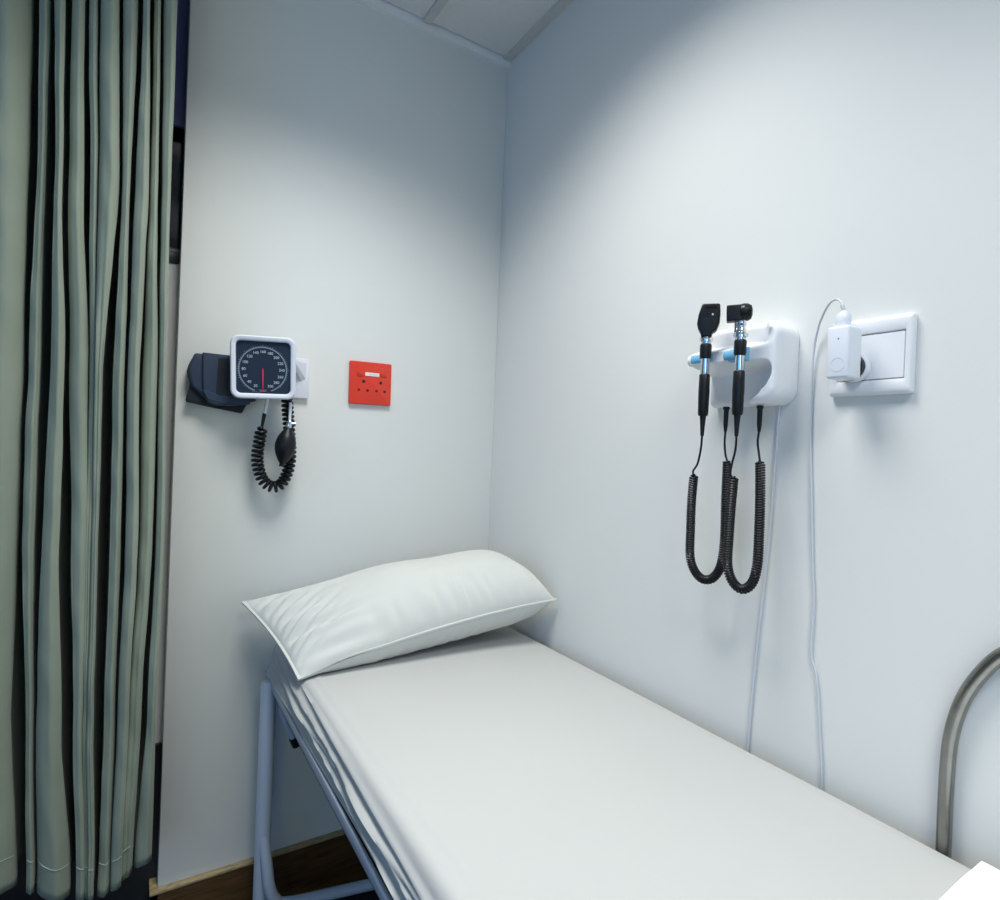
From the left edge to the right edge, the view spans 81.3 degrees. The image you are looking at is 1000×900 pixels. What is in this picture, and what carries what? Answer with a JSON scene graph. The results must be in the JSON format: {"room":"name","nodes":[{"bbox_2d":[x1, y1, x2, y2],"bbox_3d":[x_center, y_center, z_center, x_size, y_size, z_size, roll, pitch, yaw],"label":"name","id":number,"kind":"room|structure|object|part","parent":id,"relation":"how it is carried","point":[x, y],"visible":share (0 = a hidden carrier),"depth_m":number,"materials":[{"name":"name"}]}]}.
{"room":"examination room","nodes":[
{"label":"examination room","id":0,"kind":"room"},
{"bbox_2d":[155,262,178,742],"bbox_3d":[-1.428,-0.154,1.086,3.200,2.645,0.100,2,0,-32],"label":"wall","id":1,"kind":"structure","parent":0,"point":[173,273],"depth_m":1.42,"materials":[{"name":"paint"}]},
{"bbox_2d":[169,0,188,263],"bbox_3d":[-1.227,-0.840,1.163,1.820,0.739,0.064,2,0,-32],"label":"window","id":2,"kind":"structure","parent":1,"relation":"in","point":[182,5],"depth_m":1.42,"materials":[{"name":"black glass"}]},
{"bbox_3d":[-1.403,-0.488,1.059,1.434,0.024,0.054,2,0,-32],"label":"sill","id":3,"kind":"part","parent":2,"relation":"part of","materials":[{"name":"black"}]},
{"bbox_3d":[-1.219,-0.841,1.169,1.800,0.735,0.044,2,0,-32],"label":"frame","id":4,"kind":"part","parent":2,"relation":"part of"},
{"bbox_3d":[-1.233,-0.842,1.192,1.800,0.735,0.010,2,0,-32],"label":"pane","id":5,"kind":"part","parent":2,"relation":"part of","materials":[{"name":"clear glass"}]},
{"bbox_2d":[173,0,188,128],"bbox_3d":[-1.202,-1.001,1.151,1.760,0.395,0.012,2,0,-32],"label":"blind","id":6,"kind":"object","parent":2,"relation":"attached to","point":[182,5],"depth_m":1.42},
{"bbox_2d":[157,0,507,886],"bbox_3d":[-0.407,-0.116,1.636,0.885,2.645,0.050,2,0,-32],"label":"wall","id":7,"kind":"structure","parent":0,"point":[343,160],"depth_m":1.54,"materials":[{"name":"paint"}]},
{"bbox_2d":[0,742,366,899],"bbox_3d":[-1.428,0.933,1.023,3.200,0.475,0.066,2,0,-32],"label":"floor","id":8,"kind":"structure","parent":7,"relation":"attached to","point":[332,862],"depth_m":1.47,"materials":[{"name":"brown wood"}]},
{"bbox_2d":[149,829,344,896],"bbox_3d":[-0.458,1.059,1.632,0.902,0.008,0.068,2,0,-32],"label":"trim","id":9,"kind":"structure","parent":7,"relation":"attached to","point":[154,890],"depth_m":1.46,"materials":[{"name":"beige wood"}]},
{"bbox_2d":[230,334,309,492],"bbox_3d":[-0.567,-0.083,1.438,0.202,0.382,0.119,2,0,-32],"label":"pressure gauge","id":10,"kind":"object","parent":7,"relation":"attached to","point":[261,367],"visible":0.95,"depth_m":1.40,"materials":[{"name":"white plastic"},{"name":"black rubber"},{"name":"metal"}]},
{"bbox_2d":[186,352,255,412],"bbox_3d":[-0.673,-0.161,1.412,0.155,0.138,0.044,2,0,-32],"label":"pressure cuff","id":11,"kind":"object","parent":10,"relation":"attached to","point":[208,374],"visible":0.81,"depth_m":1.38,"materials":[{"name":"fabric"}]},
{"bbox_2d":[275,402,295,466],"bbox_3d":[-0.527,-0.038,1.433,0.049,0.160,0.049,2,0,-32],"label":"bulb","id":12,"kind":"object","parent":10,"relation":"hanging from","point":[285,443],"visible":1,"depth_m":1.42,"materials":[{"name":"black rubber"}]},
{"bbox_3d":[-0.529,-0.007,1.433,0.049,0.097,0.049,2,0,-32],"label":"rubber bulb","id":13,"kind":"part","parent":12,"relation":"part of","materials":[{"name":"black rubber"}]},
{"bbox_2d":[348,360,391,405],"bbox_3d":[-0.361,-0.185,1.624,0.121,0.119,0.016,2,0,-32],"label":"wall socket","id":14,"kind":"object","parent":7,"relation":"attached to","point":[369,382],"visible":1,"depth_m":1.62,"materials":[{"name":"plastic"}]},
{"bbox_2d":[353,0,509,69],"bbox_3d":[-0.345,-1.231,1.602,0.885,0.028,0.013,2,0,-32],"label":"trim","id":15,"kind":"structure","parent":7,"relation":"attached to","point":[384,7],"depth_m":1.70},
{"bbox_2d":[334,877,378,899],"bbox_3d":[-0.455,1.250,-0.532,3.420,0.060,3.950,2,0,-32],"label":"floor","id":16,"kind":"structure","parent":0,"point":[370,895],"depth_m":1.57,"materials":[{"name":"plastic"}]},
{"bbox_2d":[253,647,999,899],"bbox_3d":[0.174,0.713,0.840,0.688,1.046,1.900,2,0,-32],"label":"bed","id":17,"kind":"object","parent":16,"relation":"on","point":[264,887],"visible":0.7,"depth_m":1.08,"materials":[{"name":"metal"}]},
{"bbox_3d":[-0.580,0.874,1.430,0.037,0.615,0.036,2,0,-32],"label":"leg","id":18,"kind":"part","parent":17,"relation":"part of","materials":[{"name":"metal"}]},
{"bbox_3d":[-0.524,0.654,1.434,0.051,0.136,0.014,2,0,-32],"label":"adjusting lever","id":19,"kind":"part","parent":17,"relation":"part of","materials":[{"name":"metal"}]},
{"bbox_3d":[-0.076,0.601,0.680,0.035,0.022,1.900,2,0,-32],"label":"rail","id":20,"kind":"part","parent":17,"relation":"part of","materials":[{"name":"metal"}]},
{"bbox_3d":[0.178,0.611,0.840,0.623,0.010,1.887,2,0,-32],"label":"panel","id":21,"kind":"part","parent":17,"relation":"part of","materials":[{"name":"white fabric"}]},
{"bbox_3d":[0.724,0.442,0.610,0.018,0.456,0.450,2,0,-32],"label":"guard rail","id":22,"kind":"part","parent":17,"relation":"part of","materials":[{"name":"metal"}]},
{"bbox_3d":[0.186,0.567,0.844,0.604,0.075,1.882,2,0,-32],"label":"mattress","id":23,"kind":"object","parent":17,"relation":"on","visible":0},
{"bbox_2d":[265,626,970,899],"bbox_3d":[0.179,0.558,0.839,0.649,0.085,1.901,2,0,-32],"label":"sheet","id":24,"kind":"object","parent":23,"relation":"on","point":[496,764],"visible":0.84,"depth_m":0.88,"materials":[{"name":"fabric"}]},
{"bbox_2d":[241,550,556,680],"bbox_3d":[-0.242,0.383,1.477,0.719,0.227,0.326,2,0,-32],"label":"pillow","id":25,"kind":"object","parent":24,"relation":"on","point":[389,610],"visible":1,"depth_m":1.40,"materials":[{"name":"fabric"}]},
{"bbox_2d":[939,861,999,899],"bbox_3d":[0.529,0.519,0.518,0.357,0.026,0.298,2,0,-32],"label":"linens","id":26,"kind":"object","parent":24,"relation":"on","point":[982,882],"visible":1,"depth_m":0.68,"materials":[{"name":"white fabric"}]},
{"bbox_2d":[384,0,557,55],"bbox_3d":[-0.363,-1.235,-0.554,3.200,0.016,3.750,2,0,-32],"label":"ceiling","id":27,"kind":"structure","parent":0,"point":[496,25],"depth_m":1.65,"materials":[{"name":"paint"}]},
{"bbox_2d":[0,0,176,899],"bbox_3d":[-1.679,-0.213,0.657,2.275,2.145,0.176,2,0,-32],"label":"privacy curtain","id":28,"kind":"object","parent":27,"relation":"hanging from","point":[87,87],"visible":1,"depth_m":1.14,"materials":[{"name":"fabric"}]},
{"bbox_2d":[424,0,448,23],"bbox_3d":[0.766,-1.183,0.112,0.024,0.010,3.681,2,0,-32],"label":"trim","id":29,"kind":"structure","parent":27,"relation":"attached to","point":[438,5],"depth_m":1.63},
{"bbox_2d":[488,0,999,869],"bbox_3d":[0.971,-0.052,0.376,0.120,2.645,3.850,2,0,-32],"label":"wall","id":30,"kind":"structure","parent":0,"point":[664,160],"depth_m":1.03,"materials":[{"name":"paint"}]},
{"bbox_2d":[687,320,798,751],"bbox_3d":[0.407,0.427,1.054,0.086,1.303,0.172,2,0,-32],"label":"holder","id":31,"kind":"object","parent":30,"relation":"attached to","point":[772,354],"visible":0.76,"depth_m":1.02,"materials":[{"name":"white plastic"}]},
{"bbox_2d":[685,303,730,583],"bbox_3d":[0.384,-0.006,1.060,0.077,0.508,0.072,2,0,20],"label":"ophthalmoscope","id":32,"kind":"object","parent":31,"relation":"hanging from","point":[708,322],"visible":0.84,"depth_m":1.05,"materials":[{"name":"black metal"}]},
{"bbox_3d":[0.385,0.084,1.074,0.071,0.329,0.061,2,0,1],"label":"coiled cord","id":33,"kind":"part","parent":32,"relation":"part of","materials":[{"name":"black rubber"}]},
{"bbox_2d":[722,303,765,593],"bbox_3d":[0.416,0.000,0.996,0.083,0.494,0.057,2,0,4],"label":"otoscope","id":34,"kind":"object","parent":31,"relation":"hanging from","point":[739,314],"visible":1,"depth_m":0.98,"materials":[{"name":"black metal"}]},
{"bbox_3d":[0.423,0.084,1.000,0.062,0.326,0.050,2,0,4],"label":"coiled cord","id":35,"kind":"part","parent":34,"relation":"part of","materials":[{"name":"black rubber"}]},
{"bbox_3d":[0.459,0.494,1.040,0.010,1.173,0.044,2,0,-21],"label":"power cord","id":36,"kind":"part","parent":31,"relation":"part of","materials":[{"name":"white plastic"}]},
{"bbox_2d":[829,312,917,396],"bbox_3d":[0.571,-0.143,0.896,0.014,0.118,0.118,2,0,-32],"label":"wall socket","id":37,"kind":"object","parent":30,"relation":"attached to","point":[889,343],"visible":0.59,"depth_m":0.87,"materials":[{"name":"plastic"}]},
{"bbox_2d":[809,298,870,790],"bbox_3d":[0.499,0.418,0.922,0.068,1.312,0.098,2,0,-32],"label":"plug adapter","id":38,"kind":"object","parent":37,"relation":"in","point":[845,360],"visible":0.97,"depth_m":0.89,"materials":[{"name":"plastic"}]},
{"bbox_2d":[835,310,851,326],"bbox_3d":[0.525,-0.198,0.889,0.022,0.030,0.022,2,0,-32],"label":"plug","id":39,"kind":"object","parent":38,"relation":"attached to","point":[843,319],"depth_m":0.88,"materials":[{"name":"plastic"}]},
{"bbox_3d":[0.573,-0.142,0.895,0.010,0.068,0.092,2,0,-32],"label":"plate","id":40,"kind":"part","parent":37,"relation":"part of","materials":[{"name":"white plastic"}]},
{"bbox_3d":[0.619,-0.049,-2.173,3.420,2.645,0.100,2,0,-32],"label":"wall","id":41,"kind":"structure","parent":0,"visible":0},
{"bbox_2d":[503,0,573,62],"bbox_3d":[0.998,-1.174,0.261,0.027,0.010,3.687,2,0,-32],"label":"trim","id":42,"kind":"structure","parent":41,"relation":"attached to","point":[559,6],"depth_m":1.68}
]}

